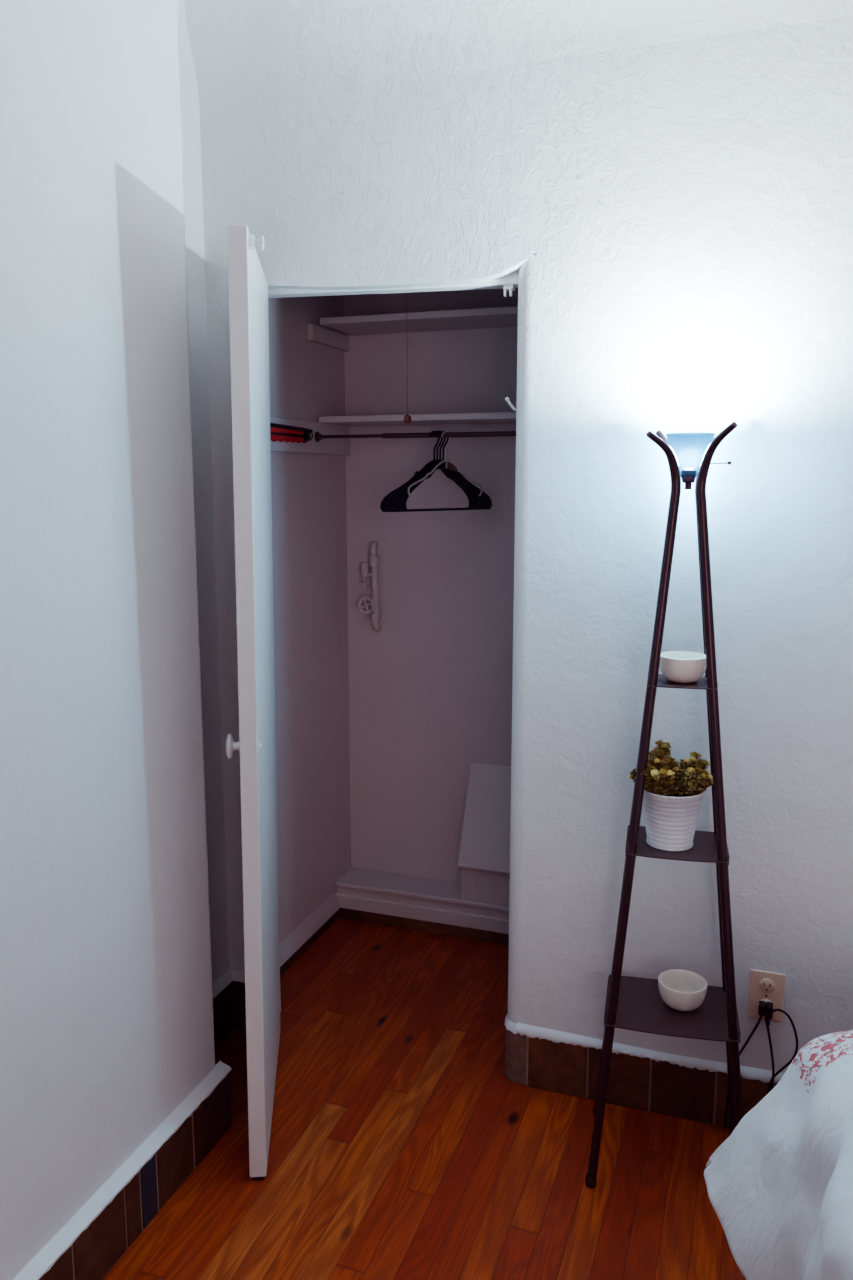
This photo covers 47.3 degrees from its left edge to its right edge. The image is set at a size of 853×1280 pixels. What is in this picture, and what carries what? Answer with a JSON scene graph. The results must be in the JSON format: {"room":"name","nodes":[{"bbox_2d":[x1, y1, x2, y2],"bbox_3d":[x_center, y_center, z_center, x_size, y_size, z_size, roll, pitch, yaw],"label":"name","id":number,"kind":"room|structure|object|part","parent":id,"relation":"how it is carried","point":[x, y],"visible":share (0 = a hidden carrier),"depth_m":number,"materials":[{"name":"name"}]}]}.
{"room":"bedroom","nodes":[
{"label":"bedroom","id":0,"kind":"room"},
{"bbox_2d":[0,0,214,1279],"bbox_3d":[-1.026,0.118,0.332,0.400,2.660,3.700,3,10,19],"label":"wall","id":1,"kind":"structure","parent":0,"point":[107,1020],"depth_m":1.76,"materials":[{"name":"white paint"}]},
{"bbox_2d":[13,1061,231,1279],"bbox_3d":[-1.086,1.347,0.563,0.030,0.159,3.716,3,10,19],"label":"baseboard","id":2,"kind":"structure","parent":1,"relation":"attached to","point":[96,1237],"depth_m":1.95,"materials":[{"name":"brown tile"}]},
{"bbox_2d":[179,42,350,983],"bbox_3d":[-0.554,-0.261,2.645,0.103,2.660,1.635,3,10,19],"label":"wall","id":3,"kind":"structure","parent":0,"point":[307,378],"depth_m":2.97,"materials":[{"name":"paint"}]},
{"bbox_2d":[212,968,245,1047],"bbox_3d":[-0.581,1.028,2.497,0.082,0.165,0.449,3,10,19],"label":"baseboard","id":4,"kind":"structure","parent":3,"relation":"attached to","point":[229,1008],"depth_m":2.67,"materials":[{"name":"brown tile"}]},
{"bbox_2d":[279,892,338,966],"bbox_3d":[-0.408,0.946,3.091,0.015,0.062,0.604,3,10,19],"label":"trim","id":5,"kind":"structure","parent":3,"relation":"attached to","point":[326,910],"depth_m":3.15,"materials":[{"name":"paint"}]},
{"bbox_2d":[280,911,337,975],"bbox_3d":[-0.410,0.994,3.100,0.010,0.036,0.604,3,10,19],"label":"baseboard","id":6,"kind":"structure","parent":3,"relation":"attached to","point":[321,930],"depth_m":3.16,"materials":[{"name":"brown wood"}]},
{"bbox_2d":[102,918,745,1279],"bbox_3d":[0.577,1.435,0.674,4.000,0.050,5.200,3,10,19],"label":"floor","id":7,"kind":"structure","parent":0,"point":[402,1146],"depth_m":2.17,"materials":[{"name":"brown wood"}]},
{"bbox_2d":[585,422,765,1187],"bbox_3d":[0.555,0.369,2.052,0.379,1.609,0.275,2,10,13],"label":"floor lamp","id":8,"kind":"object","parent":7,"relation":"on","point":[632,1003],"depth_m":2.00,"materials":[{"name":"brown metal"}]},
{"bbox_3d":[0.461,0.347,2.149,0.025,1.583,0.164,-8,12,-41],"label":"leg","id":9,"kind":"part","parent":8,"relation":"part of","materials":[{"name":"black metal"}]},
{"bbox_3d":[0.426,0.375,2.002,0.170,1.574,0.025,-4,10,-24],"label":"leg","id":10,"kind":"part","parent":8,"relation":"part of","materials":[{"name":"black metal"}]},
{"bbox_2d":[628,740,712,851],"bbox_3d":[0.514,0.319,2.044,0.179,0.225,0.172,3,10,19],"label":"potted plant","id":11,"kind":"object","parent":8,"relation":"on","point":[673,793],"visible":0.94,"depth_m":2.01,"materials":[{"name":"green plant"}]},
{"bbox_3d":[0.513,0.274,2.037,0.160,0.115,0.153,3,10,19],"label":"stem","id":12,"kind":"part","parent":11,"relation":"part of","materials":[{"name":"brown"}]},
{"bbox_3d":[0.514,0.369,2.053,0.134,0.124,0.134,3,10,19],"label":"pot","id":13,"kind":"part","parent":11,"relation":"part of","materials":[{"name":"white ceramic"}]},
{"bbox_2d":[604,974,740,1042],"bbox_3d":[0.532,0.798,2.124,0.296,0.002,0.244,3,10,19],"label":"shelf","id":14,"kind":"object","parent":8,"relation":"attached to","point":[641,1007],"depth_m":2.09,"materials":[{"name":"brown wood"}]},
{"bbox_2d":[626,826,728,862],"bbox_3d":[0.529,0.431,2.066,0.220,0.002,0.191,3,10,19],"label":"shelf","id":15,"kind":"object","parent":8,"relation":"attached to","point":[704,849],"depth_m":2.01,"materials":[{"name":"brown wood"}]},
{"bbox_3d":[0.557,0.768,2.124,0.104,0.057,0.104,3,10,19],"label":"bowl","id":16,"kind":"part","parent":8,"relation":"part of","materials":[{"name":"white ceramic"}]},
{"bbox_3d":[0.526,0.058,2.002,0.098,0.055,0.098,3,10,19],"label":"bowl","id":17,"kind":"part","parent":8,"relation":"part of","materials":[{"name":"white ceramic"}]},
{"bbox_2d":[648,674,716,689],"bbox_3d":[0.526,0.085,2.011,0.148,0.002,0.138,3,10,19],"label":"shelf","id":18,"kind":"object","parent":8,"relation":"attached to","point":[660,681],"depth_m":1.97,"materials":[{"name":"brown wood"}]},
{"bbox_2d":[681,477,695,488],"bbox_3d":[0.523,-0.322,1.947,0.030,0.042,0.030,3,10,19],"label":"socket","id":19,"kind":"object","parent":8,"relation":"attached to","point":[688,481],"depth_m":1.94,"materials":[{"name":"black plastic"}]},
{"bbox_3d":[0.523,-0.367,1.940,0.096,0.086,0.096,3,10,19],"label":"lamp shade","id":20,"kind":"part","parent":8,"relation":"part of","materials":[{"name":"blue"}]},
{"bbox_3d":[0.631,0.349,2.113,0.187,1.590,0.035,-3,10,-16],"label":"leg","id":21,"kind":"part","parent":8,"relation":"part of","materials":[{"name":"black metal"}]},
{"bbox_3d":[0.595,0.375,1.958,0.032,1.590,0.192,-9,13,-43],"label":"leg","id":22,"kind":"part","parent":8,"relation":"part of","materials":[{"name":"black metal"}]},
{"bbox_2d":[711,461,730,464],"bbox_3d":[0.571,-0.347,1.911,0.051,0.006,0.007,4,10,21],"label":"switch","id":23,"kind":"object","parent":8,"relation":"attached to","point":[729,462],"depth_m":1.91,"materials":[{"name":"metal"}]},
{"bbox_3d":[0.728,0.982,2.237,0.078,0.332,0.025,3,10,19],"label":"power cord","id":24,"kind":"part","parent":8,"relation":"part of","materials":[{"name":"black plastic"}]},
{"bbox_3d":[1.023,1.170,0.466,1.370,0.540,1.970,3,10,19],"label":"bed","id":25,"kind":"object","parent":7,"relation":"on","visible":0},
{"bbox_2d":[704,1030,852,1279],"bbox_3d":[0.930,1.006,0.557,1.603,0.421,2.050,3,10,19],"label":"duvet","id":26,"kind":"object","parent":25,"relation":"on","point":[780,1186],"visible":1,"depth_m":1.54,"materials":[{"name":"white fabric"}]},
{"bbox_2d":[344,288,517,882],"bbox_3d":[0.173,-0.183,3.222,1.105,2.320,0.100,3,10,19],"label":"wall","id":27,"kind":"structure","parent":0,"point":[430,690],"depth_m":3.23,"materials":[{"name":"paint"}]},
{"bbox_2d":[358,541,381,630],"bbox_3d":[-0.190,-0.178,3.271,0.071,0.304,0.055,3,10,19],"label":"valve","id":28,"kind":"object","parent":27,"relation":"attached to","point":[373,558],"visible":1,"depth_m":3.26,"materials":[{"name":"paint"}]},
{"bbox_2d":[270,412,515,454],"bbox_3d":[0.045,-0.597,2.784,0.905,0.114,0.675,3,10,19],"label":"closet shelf","id":29,"kind":"object","parent":27,"relation":"attached to","point":[494,421],"visible":0.39,"depth_m":3.03,"materials":[{"name":"paint"}]},
{"bbox_2d":[270,423,312,442],"bbox_3d":[-0.407,-0.592,2.786,0.016,0.056,0.377,3,10,19],"label":"strap","id":30,"kind":"object","parent":29,"relation":"attached to","point":[278,432],"visible":0.74,"depth_m":2.81,"materials":[{"name":"red fabric"}]},
{"bbox_2d":[315,431,515,441],"bbox_3d":[0.072,-0.603,2.862,0.869,0.032,0.032,3,10,19],"label":"clothes rod","id":31,"kind":"object","parent":29,"relation":"attached to","point":[318,436],"visible":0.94,"depth_m":2.89,"materials":[{"name":"metal"}]},
{"bbox_2d":[380,431,471,511],"bbox_3d":[0.023,-0.503,2.896,0.417,0.234,0.007,-8,13,-42],"label":"clothes hanger","id":32,"kind":"object","parent":31,"relation":"hanging from","point":[436,444],"visible":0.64,"depth_m":2.88,"materials":[{"name":"black plastic"}]},
{"bbox_2d":[383,431,474,511],"bbox_3d":[0.032,-0.502,2.893,0.417,0.234,0.007,-8,13,-42],"label":"clothes hanger","id":33,"kind":"object","parent":31,"relation":"hanging from","point":[439,444],"visible":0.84,"depth_m":2.88,"materials":[{"name":"black plastic"}]},
{"bbox_2d":[386,430,476,511],"bbox_3d":[0.041,-0.502,2.890,0.417,0.234,0.007,-8,13,-42],"label":"clothes hanger","id":34,"kind":"object","parent":31,"relation":"hanging from","point":[443,442],"visible":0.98,"depth_m":2.88,"materials":[{"name":"black plastic"}]},
{"bbox_2d":[389,430,491,511],"bbox_3d":[0.049,-0.501,2.887,0.417,0.234,0.007,-8,13,-42],"label":"clothes hanger","id":35,"kind":"object","parent":31,"relation":"hanging from","point":[398,502],"visible":1,"depth_m":2.88,"materials":[{"name":"black plastic"}]},
{"bbox_2d":[408,430,482,497],"bbox_3d":[0.059,-0.520,2.880,0.306,0.194,0.006,-8,13,-42],"label":"clothes hanger","id":36,"kind":"object","parent":31,"relation":"hanging from","point":[451,466],"visible":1,"depth_m":2.88,"materials":[{"name":"grey plastic"}]},
{"bbox_2d":[308,306,517,350],"bbox_3d":[0.112,-0.936,2.922,0.905,0.068,0.270,3,10,19],"label":"closet shelf","id":37,"kind":"object","parent":27,"relation":"attached to","point":[494,317],"visible":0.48,"depth_m":2.94,"materials":[{"name":"paint"}]},
{"bbox_2d":[335,868,508,933],"bbox_3d":[0.134,0.894,3.286,0.905,0.094,0.143,3,10,19],"label":"baseboard","id":38,"kind":"structure","parent":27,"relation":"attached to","point":[405,896],"depth_m":3.29,"materials":[{"name":"paint"}]},
{"bbox_2d":[338,907,508,944],"bbox_3d":[0.119,0.967,3.253,0.905,0.041,0.040,3,10,19],"label":"baseboard","id":39,"kind":"structure","parent":38,"relation":"attached to","point":[343,913],"depth_m":3.27,"materials":[{"name":"wood"}]},
{"bbox_2d":[458,763,510,905],"bbox_3d":[0.342,0.647,3.166,0.460,0.431,0.147,3,10,19],"label":"panel","id":40,"kind":"object","parent":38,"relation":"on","point":[484,853],"visible":0.44,"depth_m":3.19,"materials":[{"name":"paint"}]},
{"bbox_2d":[200,16,852,1072],"bbox_3d":[1.146,-0.014,2.002,3.752,2.380,0.100,3,10,19],"label":"wall","id":41,"kind":"structure","parent":0,"point":[674,220],"depth_m":2.14,"materials":[{"name":"white paint"}]},
{"bbox_2d":[226,224,280,1180],"bbox_3d":[-0.385,0.158,2.235,0.095,1.966,0.579,0,10,-5],"label":"door","id":42,"kind":"structure","parent":41,"relation":"attached to","point":[248,286],"depth_m":2.01,"materials":[{"name":"paint"}]},
{"bbox_3d":[-0.394,0.217,1.996,0.031,0.052,0.052,0,10,-5],"label":"knob","id":43,"kind":"part","parent":42,"relation":"part of","materials":[{"name":"paint"}]},
{"bbox_3d":[-0.319,-0.747,1.832,0.027,0.024,0.028,0,10,-5],"label":"catch plate","id":44,"kind":"part","parent":42,"relation":"part of","materials":[{"name":"white paint"}]},
{"bbox_2d":[268,272,517,297],"bbox_3d":[-0.107,-0.850,2.325,0.682,0.054,0.045,3,10,19],"label":"trim","id":45,"kind":"structure","parent":41,"relation":"attached to","point":[512,279],"depth_m":2.31,"materials":[{"name":"white paint"}]},
{"bbox_2d":[504,285,514,296],"bbox_3d":[0.188,-0.794,2.221,0.022,0.025,0.030,3,10,19],"label":"latch","id":46,"kind":"object","parent":41,"relation":"in","point":[510,288],"depth_m":2.21,"materials":[{"name":"white paint"}]},
{"bbox_2d":[505,397,515,410],"bbox_3d":[0.202,-0.547,2.272,0.038,0.036,0.017,0,9,1],"label":"coat hook","id":47,"kind":"object","parent":41,"relation":"attached to","point":[506,398],"visible":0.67,"depth_m":2.27,"materials":[{"name":"white paint"}]},
{"bbox_2d":[504,1013,784,1128],"bbox_3d":[1.558,1.104,2.032,2.874,0.165,0.112,3,10,19],"label":"baseboard","id":48,"kind":"structure","parent":41,"relation":"attached to","point":[689,1088],"depth_m":2.35,"materials":[{"name":"brown tile"}]},
{"bbox_2d":[748,969,784,1021],"bbox_3d":[0.771,0.808,2.212,0.075,0.117,0.009,3,10,19],"label":"wall outlet","id":49,"kind":"object","parent":41,"relation":"attached to","point":[765,986],"visible":0.73,"depth_m":2.21,"materials":[{"name":"beige plastic"}]},
{"bbox_2d":[759,979,774,992],"bbox_3d":[0.771,0.782,2.207,0.033,0.033,0.008,3,10,19],"label":"receptacle","id":50,"kind":"object","parent":49,"relation":"attached to","point":[765,985],"depth_m":2.20,"materials":[{"name":"beige plastic"}]},
{"bbox_2d":[765,1002,797,1094],"bbox_3d":[0.805,0.991,2.197,0.099,0.338,0.035,6,11,31],"label":"power cord","id":51,"kind":"object","parent":49,"relation":"in","point":[769,1005],"visible":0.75,"depth_m":2.19,"materials":[{"name":"black plastic"}]},
{"bbox_3d":[0.051,-1.296,2.687,1.105,0.050,0.839,3,10,19],"label":"ceiling","id":52,"kind":"structure","parent":0,"visible":0},
{"bbox_2d":[404,323,410,423],"bbox_3d":[-0.051,-0.910,2.555,0.020,0.670,0.020,3,10,19],"label":"string","id":53,"kind":"object","parent":52,"relation":"hanging from","point":[407,418],"visible":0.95,"depth_m":2.60,"materials":[{"name":"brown fabric"}]},
{"bbox_3d":[0.496,-1.167,-0.209,3.852,0.050,4.296,3,10,19],"label":"ceiling","id":54,"kind":"structure","parent":0,"visible":0},
{"bbox_2d":[178,0,190,49],"bbox_3d":[-0.610,-1.417,1.971,0.210,0.160,0.696,3,10,19],"label":"cove","id":55,"kind":"object","parent":54,"relation":"attached to","point":[183,37],"depth_m":2.25,"materials":[{"name":"white paint"}]},
{"bbox_2d":[184,0,852,108],"bbox_3d":[1.099,-1.305,1.657,3.752,0.280,0.380,3,10,19],"label":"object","id":56,"kind":"structure","parent":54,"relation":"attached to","point":[243,51],"depth_m":2.13,"materials":[{"name":"white paint"}]}
]}

